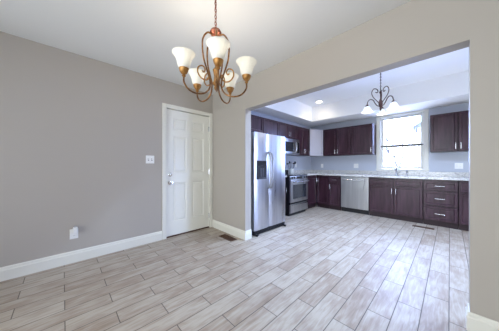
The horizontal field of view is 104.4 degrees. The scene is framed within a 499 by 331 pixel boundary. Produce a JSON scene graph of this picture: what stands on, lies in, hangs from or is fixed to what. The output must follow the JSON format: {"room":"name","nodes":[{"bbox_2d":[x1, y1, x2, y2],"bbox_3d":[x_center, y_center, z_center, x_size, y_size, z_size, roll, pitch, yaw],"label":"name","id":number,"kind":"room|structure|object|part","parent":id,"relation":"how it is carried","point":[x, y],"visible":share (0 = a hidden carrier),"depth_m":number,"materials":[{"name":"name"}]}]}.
{"room":"dining room","nodes":[
{"label":"dining room","id":0,"kind":"room"},
{"bbox_2d":[0,31,310,266],"bbox_3d":[-0.933,-0.241,3.457,8.160,2.750,0.150,0,0,-44],"label":"wall","id":1,"kind":"structure","parent":0,"point":[77,132],"depth_m":2.28,"materials":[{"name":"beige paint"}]},
{"bbox_2d":[70,229,77,238],"bbox_3d":[-2.054,0.799,2.263,0.075,0.116,0.010,0,0,-44],"label":"wall outlet","id":2,"kind":"object","parent":1,"relation":"attached to","point":[75,235],"visible":0.72,"depth_m":2.25,"materials":[{"name":"white plastic"}]},
{"bbox_2d":[73,226,77,233],"bbox_3d":[-2.029,0.746,2.252,0.044,0.080,0.040,0,0,-44],"label":"plug","id":3,"kind":"object","parent":2,"relation":"attached to","point":[75,229],"visible":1,"depth_m":2.24,"materials":[{"name":"white plastic"}]},
{"bbox_2d":[0,231,161,281],"bbox_3d":[-2.520,1.067,1.810,3.289,0.135,0.016,0,0,-44],"label":"baseboard","id":4,"kind":"structure","parent":1,"relation":"attached to","point":[37,265],"depth_m":2.25,"materials":[{"name":"white paint"}]},
{"bbox_2d":[146,155,153,162],"bbox_3d":[-1.455,-0.088,2.836,0.115,0.116,0.018,0,0,-44],"label":"light switch","id":5,"kind":"object","parent":1,"relation":"attached to","point":[149,159],"visible":1,"depth_m":2.83,"materials":[{"name":"white plastic"}]},
{"bbox_2d":[162,103,212,239],"bbox_3d":[-1.061,0.088,3.320,0.900,2.092,0.167,0,0,-44],"label":"trim","id":6,"kind":"structure","parent":1,"relation":"attached to","point":[165,106],"depth_m":3.09,"materials":[{"name":"white paint"}]},
{"bbox_2d":[166,109,209,237],"bbox_3d":[-1.012,0.122,3.277,0.781,2.020,0.123,0,0,-44],"label":"door","id":7,"kind":"structure","parent":1,"relation":"in","point":[187,134],"depth_m":3.25,"materials":[{"name":"white paint"}]},
{"bbox_2d":[251,114,262,132],"bbox_3d":[-0.123,-0.851,3.877,0.868,0.330,0.364,0,0,-44],"label":"upper cabinet","id":8,"kind":"object","parent":1,"relation":"attached to","point":[256,121],"visible":0.14,"depth_m":3.95,"materials":[{"name":"brown wood"}]},
{"bbox_2d":[263,118,278,135],"bbox_3d":[0.387,-0.643,4.370,0.543,0.745,0.364,0,0,-44],"label":"upper cabinet","id":9,"kind":"object","parent":1,"relation":"attached to","point":[270,126],"visible":0.22,"depth_m":4.26,"materials":[{"name":"brown wood"}]},
{"bbox_2d":[279,122,296,139],"bbox_3d":[0.859,-0.836,4.826,0.758,0.360,0.364,0,0,-44],"label":"upper cabinet","id":10,"kind":"object","parent":1,"relation":"attached to","point":[286,130],"visible":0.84,"depth_m":4.69,"materials":[{"name":"brown wood"}]},
{"bbox_3d":[0.816,-0.836,4.596,0.372,0.352,0.019,0,0,-44],"label":"door","id":11,"kind":"part","parent":10,"relation":"part of","materials":[{"name":"brown wood"}]},
{"bbox_2d":[285,138,299,154],"bbox_3d":[0.890,-0.465,4.793,0.752,0.368,0.454,0,0,-44],"label":"microwave","id":12,"kind":"object","parent":10,"relation":"attached to","point":[292,146],"visible":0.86,"depth_m":4.70,"materials":[{"name":"metal"}]},
{"bbox_3d":[0.935,-0.447,4.621,0.573,0.328,0.029,0,0,-44],"label":"door","id":13,"kind":"part","parent":12,"relation":"part of","materials":[{"name":"metal"}]},
{"bbox_3d":[1.089,-0.836,4.860,0.372,0.352,0.019,0,0,-44],"label":"door","id":14,"kind":"part","parent":10,"relation":"part of","materials":[{"name":"brown wood"}]},
{"bbox_2d":[287,126,309,155],"bbox_3d":[1.360,-0.643,5.310,0.628,0.745,0.364,0,0,-44],"label":"upper cabinet","id":15,"kind":"object","parent":1,"relation":"attached to","point":[303,134],"visible":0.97,"depth_m":5.23,"materials":[{"name":"brown wood"}]},
{"bbox_3d":[1.341,-0.643,5.103,0.307,0.737,0.019,0,0,-44],"label":"door","id":16,"kind":"part","parent":15,"relation":"part of","materials":[{"name":"brown wood"}]},
{"bbox_3d":[1.567,-0.643,5.322,0.307,0.737,0.019,0,0,-44],"label":"door","id":17,"kind":"part","parent":15,"relation":"part of","materials":[{"name":"brown wood"}]},
{"bbox_2d":[303,129,323,156],"bbox_3d":[1.893,-0.643,5.699,0.677,0.745,0.555,0,0,-44],"label":"upper cabinet","id":18,"kind":"object","parent":1,"relation":"attached to","point":[316,136],"visible":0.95,"depth_m":5.47,"materials":[{"name":"grey paint"}]},
{"bbox_3d":[1.892,-0.643,5.470,0.407,0.741,0.019,0,0,-13],"label":"door","id":19,"kind":"part","parent":18,"relation":"part of","materials":[{"name":"grey paint"}]},
{"bbox_2d":[0,0,410,94],"bbox_3d":[-0.494,-1.366,0.260,4.350,0.100,5.360,0,0,-44],"label":"ceiling","id":20,"kind":"structure","parent":0,"point":[140,36],"depth_m":1.84,"materials":[{"name":"white paint"}]},
{"bbox_2d":[172,0,256,103],"bbox_3d":[-0.270,-0.911,1.456,0.592,0.809,0.585,0,0,-44],"label":"chandelier","id":21,"kind":"object","parent":20,"relation":"hanging from","point":[218,46],"visible":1,"depth_m":1.40,"materials":[{"name":"brown"}]},
{"bbox_3d":[-0.451,-0.715,1.327,0.156,0.106,0.156,0,0,-44],"label":"lamp shade","id":22,"kind":"part","parent":21,"relation":"part of","materials":[{"name":"white glass"}]},
{"bbox_3d":[-0.431,-0.715,1.599,0.156,0.106,0.156,0,0,-44],"label":"lamp shade","id":23,"kind":"part","parent":21,"relation":"part of","materials":[{"name":"white glass"}]},
{"bbox_3d":[-0.360,-0.746,1.384,0.228,0.478,0.012,0,0,-32],"label":"arm","id":24,"kind":"part","parent":21,"relation":"part of","materials":[{"name":"gold metal"}]},
{"bbox_3d":[-0.350,-0.746,1.530,0.228,0.478,0.012,0,0,40],"label":"arm","id":25,"kind":"part","parent":21,"relation":"part of","materials":[{"name":"gold metal"}]},
{"bbox_3d":[-0.254,-1.153,1.450,0.016,0.267,0.016,0,0,1],"label":"chain","id":26,"kind":"part","parent":21,"relation":"part of","materials":[{"name":"brown metal"}]},
{"bbox_3d":[-0.224,-0.746,1.329,0.012,0.478,0.228,0,0,-14],"label":"arm","id":27,"kind":"part","parent":21,"relation":"part of","materials":[{"name":"gold metal"}]},
{"bbox_3d":[-0.198,-0.715,1.225,0.156,0.106,0.156,0,0,-44],"label":"lamp shade","id":28,"kind":"part","parent":21,"relation":"part of","materials":[{"name":"white glass"}]},
{"bbox_3d":[-0.207,-0.746,1.566,0.012,0.478,0.228,0,0,22],"label":"arm","id":29,"kind":"part","parent":21,"relation":"part of","materials":[{"name":"gold metal"}]},
{"bbox_3d":[-0.167,-0.715,1.665,0.156,0.106,0.156,0,0,-44],"label":"lamp shade","id":30,"kind":"part","parent":21,"relation":"part of","materials":[{"name":"white glass"}]},
{"bbox_3d":[-0.129,-0.746,1.441,0.228,0.478,0.012,0,0,4],"label":"arm","id":31,"kind":"part","parent":21,"relation":"part of","materials":[{"name":"gold metal"}]},
{"bbox_3d":[-0.022,-0.715,1.434,0.156,0.106,0.156,0,0,-44],"label":"lamp shade","id":32,"kind":"part","parent":21,"relation":"part of","materials":[{"name":"white glass"}]},
{"bbox_2d":[0,202,468,330],"bbox_3d":[0.876,1.184,1.583,8.160,0.100,5.360,0,0,-44],"label":"floor","id":33,"kind":"structure","parent":0,"point":[326,269],"depth_m":1.81,"materials":[{"name":"grey tile"}]},
{"bbox_2d":[219,234,236,240],"bbox_3d":[-0.341,1.131,3.035,0.125,0.005,0.310,0,0,-44],"label":"floor vent","id":34,"kind":"object","parent":33,"relation":"in","point":[227,237],"visible":1,"depth_m":3.03,"materials":[{"name":"brown metal"}]},
{"bbox_2d":[251,131,285,236],"bbox_3d":[0.111,0.289,3.638,0.840,1.687,0.940,0,0,-44],"label":"refrigerator","id":35,"kind":"object","parent":33,"relation":"on","point":[267,150],"visible":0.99,"depth_m":3.27,"materials":[{"name":"grey metal"}]},
{"bbox_3d":[0.184,0.256,3.214,0.352,1.587,0.068,0,0,-44],"label":"door","id":36,"kind":"part","parent":35,"relation":"part of","materials":[{"name":"metal"}]},
{"bbox_3d":[0.206,-0.034,3.178,0.198,0.075,0.002,0,0,-44],"label":"control panel","id":37,"kind":"part","parent":35,"relation":"part of","materials":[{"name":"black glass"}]},
{"bbox_3d":[0.341,0.082,3.267,0.031,0.641,0.087,0,0,-44],"label":"handle","id":38,"kind":"part","parent":35,"relation":"part of","materials":[{"name":"silver metal"}]},
{"bbox_3d":[0.384,0.082,3.309,0.031,0.641,0.087,0,0,-44],"label":"handle","id":39,"kind":"part","parent":35,"relation":"part of","materials":[{"name":"silver metal"}]},
{"bbox_3d":[0.487,0.256,3.506,0.478,1.587,0.068,0,0,-44],"label":"door","id":40,"kind":"part","parent":35,"relation":"part of","materials":[{"name":"metal"}]},
{"bbox_2d":[285,179,286,211],"bbox_3d":[0.458,0.698,4.306,0.538,0.871,0.554,0,0,-44],"label":"base cabinet","id":41,"kind":"object","parent":33,"relation":"on","point":[285,179],"visible":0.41,"depth_m":4.30,"materials":[{"name":"brown wood"}]},
{"bbox_2d":[285,174,308,215],"bbox_3d":[0.978,0.674,4.716,0.763,0.915,0.681,0,0,-44],"label":"range","id":42,"kind":"object","parent":33,"relation":"on","point":[296,185],"visible":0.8,"depth_m":4.43,"materials":[{"name":"silver metal"}]},
{"bbox_2d":[287,161,295,173],"bbox_3d":[1.097,0.048,5.030,0.237,0.338,0.232,0,0,-44],"label":"utensil crock","id":43,"kind":"object","parent":42,"relation":"on","point":[291,171],"visible":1,"depth_m":4.99,"materials":[{"name":"white ceramic"}]},
{"bbox_2d":[285,174,306,175],"bbox_3d":[0.951,0.227,4.744,0.763,0.021,0.604,0,0,-44],"label":"cooktop","id":44,"kind":"object","parent":42,"relation":"in","point":[285,174],"depth_m":4.69,"materials":[{"name":"grey metal"}]},
{"bbox_3d":[1.160,0.576,4.528,0.747,0.507,0.043,0,0,-44],"label":"oven door","id":45,"kind":"part","parent":42,"relation":"part of","materials":[{"name":"metal"}]},
{"bbox_3d":[1.160,0.966,4.528,0.747,0.187,0.043,0,0,-44],"label":"drawer","id":46,"kind":"part","parent":42,"relation":"part of","materials":[{"name":"metal"}]},
{"bbox_3d":[1.155,0.278,4.532,0.745,0.073,0.035,0,0,-44],"label":"control panel","id":47,"kind":"part","parent":42,"relation":"part of","materials":[{"name":"metal"}]},
{"bbox_2d":[305,175,316,209],"bbox_3d":[1.437,0.698,5.252,0.618,0.871,0.554,0,0,-44],"label":"base cabinet","id":48,"kind":"object","parent":33,"relation":"on","point":[311,199],"visible":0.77,"depth_m":5.15,"materials":[{"name":"brown wood"}]},
{"bbox_3d":[1.597,0.664,5.086,0.612,0.732,0.019,0,0,-44],"label":"door","id":49,"kind":"part","parent":48,"relation":"part of","materials":[{"name":"brown wood"}]},
{"bbox_2d":[288,170,468,180],"bbox_3d":[2.754,0.197,4.367,1.285,0.126,3.657,0,0,-44],"label":"countertop","id":50,"kind":"structure","parent":48,"relation":"on","point":[464,176],"depth_m":4.37,"materials":[{"name":"stone"}]},
{"bbox_2d":[317,175,328,208],"bbox_3d":[2.187,0.698,5.405,0.656,0.871,0.331,0,0,-44],"label":"base cabinet","id":51,"kind":"object","parent":33,"relation":"on","point":[322,180],"visible":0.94,"depth_m":5.18,"materials":[{"name":"brown wood"}]},
{"bbox_2d":[329,176,340,209],"bbox_3d":[2.396,0.698,5.162,0.694,0.871,0.300,0,0,-44],"label":"base cabinet","id":52,"kind":"object","parent":33,"relation":"on","point":[334,181],"visible":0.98,"depth_m":4.95,"materials":[{"name":"brown wood"}]},
{"bbox_3d":[2.180,0.369,4.954,0.019,0.142,0.294,0,0,-44],"label":"drawer","id":53,"kind":"part","parent":52,"relation":"part of","materials":[{"name":"brown wood"}]},
{"bbox_2d":[341,176,368,214],"bbox_3d":[2.684,0.699,4.797,0.625,0.865,0.606,0,0,-44],"label":"dishwasher","id":54,"kind":"object","parent":33,"relation":"on","point":[354,190],"visible":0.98,"depth_m":4.59,"materials":[{"name":"silver metal"}]},
{"bbox_2d":[369,177,422,223],"bbox_3d":[3.251,0.698,4.276,0.694,0.871,0.913,0,0,-44],"label":"base cabinet","id":55,"kind":"object","parent":33,"relation":"on","point":[392,198],"visible":0.98,"depth_m":4.03,"materials":[{"name":"brown wood"}]},
{"bbox_3d":[2.877,0.364,4.232,0.019,0.132,0.450,0,0,-44],"label":"drawer","id":56,"kind":"part","parent":55,"relation":"part of","materials":[{"name":"brown wood"}]},
{"bbox_3d":[2.877,0.734,4.232,0.019,0.592,0.450,0,0,-44],"label":"door","id":57,"kind":"part","parent":55,"relation":"part of","materials":[{"name":"brown wood"}]},
{"bbox_3d":[3.195,0.364,3.903,0.019,0.132,0.449,0,0,-44],"label":"drawer","id":58,"kind":"part","parent":55,"relation":"part of","materials":[{"name":"brown wood"}]},
{"bbox_3d":[3.195,0.734,3.903,0.019,0.592,0.449,0,0,-44],"label":"door","id":59,"kind":"part","parent":55,"relation":"part of","materials":[{"name":"brown wood"}]},
{"bbox_2d":[412,225,434,229],"bbox_3d":[3.181,1.131,3.544,0.100,0.005,0.300,0,0,-44],"label":"floor vent","id":60,"kind":"object","parent":33,"relation":"in","point":[412,225],"visible":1,"depth_m":3.53,"materials":[{"name":"brown"}]},
{"bbox_2d":[423,179,457,228],"bbox_3d":[3.731,0.698,3.780,0.694,0.871,0.460,0,0,-44],"label":"base cabinet","id":61,"kind":"object","parent":33,"relation":"on","point":[440,197],"visible":1,"depth_m":3.56,"materials":[{"name":"brown wood"}]},
{"bbox_3d":[3.515,0.896,3.571,0.019,0.267,0.454,0,0,-44],"label":"drawer","id":62,"kind":"part","parent":61,"relation":"part of","materials":[{"name":"brown wood"}]},
{"bbox_3d":[3.515,0.617,3.571,0.019,0.267,0.454,0,0,-44],"label":"drawer","id":63,"kind":"part","parent":61,"relation":"part of","materials":[{"name":"brown wood"}]},
{"bbox_3d":[3.515,0.384,3.571,0.019,0.172,0.454,0,0,-44],"label":"drawer","id":64,"kind":"part","parent":61,"relation":"part of","materials":[{"name":"brown wood"}]},
{"bbox_2d":[458,180,468,230],"bbox_3d":[4.053,0.698,3.446,0.694,0.871,0.458,0,0,-44],"label":"base cabinet","id":65,"kind":"object","parent":33,"relation":"on","point":[463,186],"visible":0.23,"depth_m":3.36,"materials":[{"name":"brown wood"}]},
{"bbox_3d":[3.837,0.384,3.238,0.019,0.172,0.452,0,0,-44],"label":"drawer","id":66,"kind":"part","parent":65,"relation":"part of","materials":[{"name":"brown wood"}]},
{"bbox_3d":[3.837,0.756,3.238,0.019,0.547,0.452,0,0,-44],"label":"door","id":67,"kind":"part","parent":65,"relation":"part of","materials":[{"name":"brown wood"}]},
{"bbox_2d":[212,0,498,321],"bbox_3d":[1.114,-0.241,1.812,0.120,2.750,5.060,0,0,-44],"label":"wall","id":68,"kind":"structure","parent":0,"point":[414,31],"depth_m":1.55,"materials":[{"name":"beige paint"}]},
{"bbox_2d":[212,220,245,239],"bbox_3d":[-0.375,1.067,3.256,0.016,0.135,0.914,0,0,-44],"label":"baseboard","id":69,"kind":"structure","parent":68,"relation":"attached to","point":[236,232],"depth_m":3.20,"materials":[{"name":"white paint"}]},
{"bbox_2d":[246,229,251,239],"bbox_3d":[-0.015,1.067,2.981,0.120,0.135,0.016,0,0,-44],"label":"baseboard","id":70,"kind":"object","parent":68,"relation":"attached to","point":[248,232],"visible":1,"depth_m":2.98,"materials":[{"name":"white paint"}]},
{"bbox_2d":[466,303,469,329],"bbox_3d":[1.543,1.067,1.368,0.120,0.135,0.016,0,0,-44],"label":"baseboard","id":71,"kind":"structure","parent":68,"relation":"attached to","point":[467,306],"depth_m":1.35,"materials":[{"name":"white paint"}]},
{"bbox_2d":[467,311,498,330],"bbox_3d":[2.157,1.067,0.634,0.016,0.135,1.916,0,0,-44],"label":"baseboard","id":72,"kind":"structure","parent":68,"relation":"attached to","point":[475,322],"depth_m":1.28,"materials":[{"name":"white paint"}]},
{"bbox_2d":[251,70,468,126],"bbox_3d":[2.430,-1.416,3.083,3.540,0.400,5.060,0,0,-44],"label":"ceiling","id":73,"kind":"structure","parent":0,"point":[453,89],"depth_m":4.24,"materials":[{"name":"white paint"}]},
{"bbox_2d":[292,47,468,106],"bbox_3d":[2.484,-1.666,3.136,3.690,0.100,5.360,0,0,-44],"label":"ceiling","id":74,"kind":"structure","parent":0,"point":[457,61],"depth_m":3.59,"materials":[{"name":"white paint"}]},
{"bbox_2d":[361,73,400,115],"bbox_3d":[2.207,-1.252,3.221,0.501,0.728,0.535,0,0,-44],"label":"chandelier","id":75,"kind":"object","parent":74,"relation":"hanging from","point":[393,105],"visible":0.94,"depth_m":3.19,"materials":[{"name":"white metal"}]},
{"bbox_3d":[1.969,-0.936,3.235,0.178,0.096,0.184,0,0,-44],"label":"lamp shade","id":76,"kind":"part","parent":75,"relation":"part of","materials":[{"name":"white glass"}]},
{"bbox_3d":[2.301,-0.936,3.356,0.178,0.096,0.184,0,0,-44],"label":"lamp shade","id":77,"kind":"part","parent":75,"relation":"part of","materials":[{"name":"white glass"}]},
{"bbox_3d":[2.239,-0.936,3.008,0.178,0.096,0.184,0,0,-44],"label":"lamp shade","id":78,"kind":"part","parent":75,"relation":"part of","materials":[{"name":"white glass"}]},
{"bbox_2d":[311,103,468,201],"bbox_3d":[3.757,-0.241,4.365,0.150,2.750,5.060,0,0,-44],"label":"wall","id":79,"kind":"structure","parent":0,"point":[442,161],"depth_m":4.93,"materials":[{"name":"grey paint"}]},
{"bbox_2d":[323,126,352,155],"bbox_3d":[2.455,-0.643,5.346,0.354,0.745,0.738,0,0,-44],"label":"upper cabinet","id":80,"kind":"object","parent":79,"relation":"attached to","point":[336,141],"visible":0.99,"depth_m":5.24,"materials":[{"name":"brown wood"}]},
{"bbox_3d":[2.235,-0.643,5.387,0.019,0.737,0.367,0,0,-44],"label":"door","id":81,"kind":"part","parent":80,"relation":"part of","materials":[{"name":"brown wood"}]},
{"bbox_3d":[2.492,-0.643,5.121,0.019,0.737,0.357,0,0,-44],"label":"door","id":82,"kind":"part","parent":80,"relation":"part of","materials":[{"name":"brown wood"}]},
{"bbox_2d":[351,123,375,154],"bbox_3d":[2.882,-0.643,4.904,0.354,0.745,0.483,0,0,-44],"label":"upper cabinet","id":83,"kind":"object","parent":79,"relation":"attached to","point":[363,137],"visible":1,"depth_m":4.80,"materials":[{"name":"brown wood"}]},
{"bbox_2d":[288,170,468,176],"bbox_3d":[2.754,0.178,4.367,1.285,0.088,3.657,0,0,-44],"label":"backsplash","id":84,"kind":"structure","parent":79,"relation":"attached to","point":[454,174],"depth_m":4.62,"materials":[{"name":"stone"}]},
{"bbox_2d":[376,109,428,171],"bbox_3d":[3.557,-0.523,4.540,0.185,1.375,0.980,0,0,-44],"label":"window","id":85,"kind":"structure","parent":79,"relation":"in","point":[424,114],"depth_m":4.45,"materials":[{"name":"white paint"}]},
{"bbox_3d":[3.536,-0.471,4.520,0.022,0.034,0.786,0,0,-44],"label":"sash lock rail","id":86,"kind":"part","parent":85,"relation":"part of","materials":[{"name":"grey"}]},
{"bbox_3d":[3.557,-0.198,4.540,0.035,0.557,0.782,0,0,-44],"label":"sash","id":87,"kind":"part","parent":85,"relation":"part of","materials":[{"name":"white glass"}]},
{"bbox_3d":[3.586,-0.802,4.568,0.035,0.722,0.782,0,0,-44],"label":"sash","id":88,"kind":"part","parent":85,"relation":"part of","materials":[{"name":"glass"}]},
{"bbox_2d":[430,110,468,152],"bbox_3d":[4.018,-0.643,3.728,0.354,0.745,0.773,0,0,-44],"label":"upper cabinet","id":89,"kind":"object","parent":79,"relation":"attached to","point":[449,132],"visible":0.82,"depth_m":3.72,"materials":[{"name":"brown wood"}]},
{"bbox_3d":[3.789,-0.643,3.777,0.019,0.737,0.379,0,0,-44],"label":"door","id":90,"kind":"part","parent":89,"relation":"part of","materials":[{"name":"brown wood"}]},
{"bbox_3d":[4.059,-0.643,3.498,0.019,0.737,0.380,0,0,-44],"label":"door","id":91,"kind":"part","parent":89,"relation":"part of","materials":[{"name":"brown wood"}]},
{"bbox_2d":[455,163,462,168],"bbox_3d":[4.154,0.009,3.838,0.010,0.116,0.115,0,0,-44],"label":"wall outlet","id":92,"kind":"object","parent":79,"relation":"attached to","point":[457,165],"visible":1,"depth_m":3.84,"materials":[{"name":"white plastic"}]},
{"label":"outside","id":93,"kind":"structure","parent":0,"visible":0},
{"bbox_3d":[16.654,1.834,23.033,44.040,0.200,70.000,0,0,-44],"label":"ground","id":94,"kind":"structure","parent":93,"visible":0},
{"bbox_2d":[384,122,420,166],"bbox_3d":[7.230,-0.208,9.975,2.068,3.887,2.434,0,0,-8],"label":"bare tree","id":95,"kind":"object","parent":94,"relation":"on","point":[385,135],"visible":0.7,"depth_m":9.74,"materials":[{"name":"grey plant"}]},
{"bbox_2d":[412,122,420,166],"bbox_3d":[14.471,-1.366,12.654,5.600,6.200,5.400,0,0,-44],"label":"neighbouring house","id":96,"kind":"structure","parent":94,"relation":"on","point":[418,126],"depth_m":12.58,"materials":[{"name":"white"}]}
]}

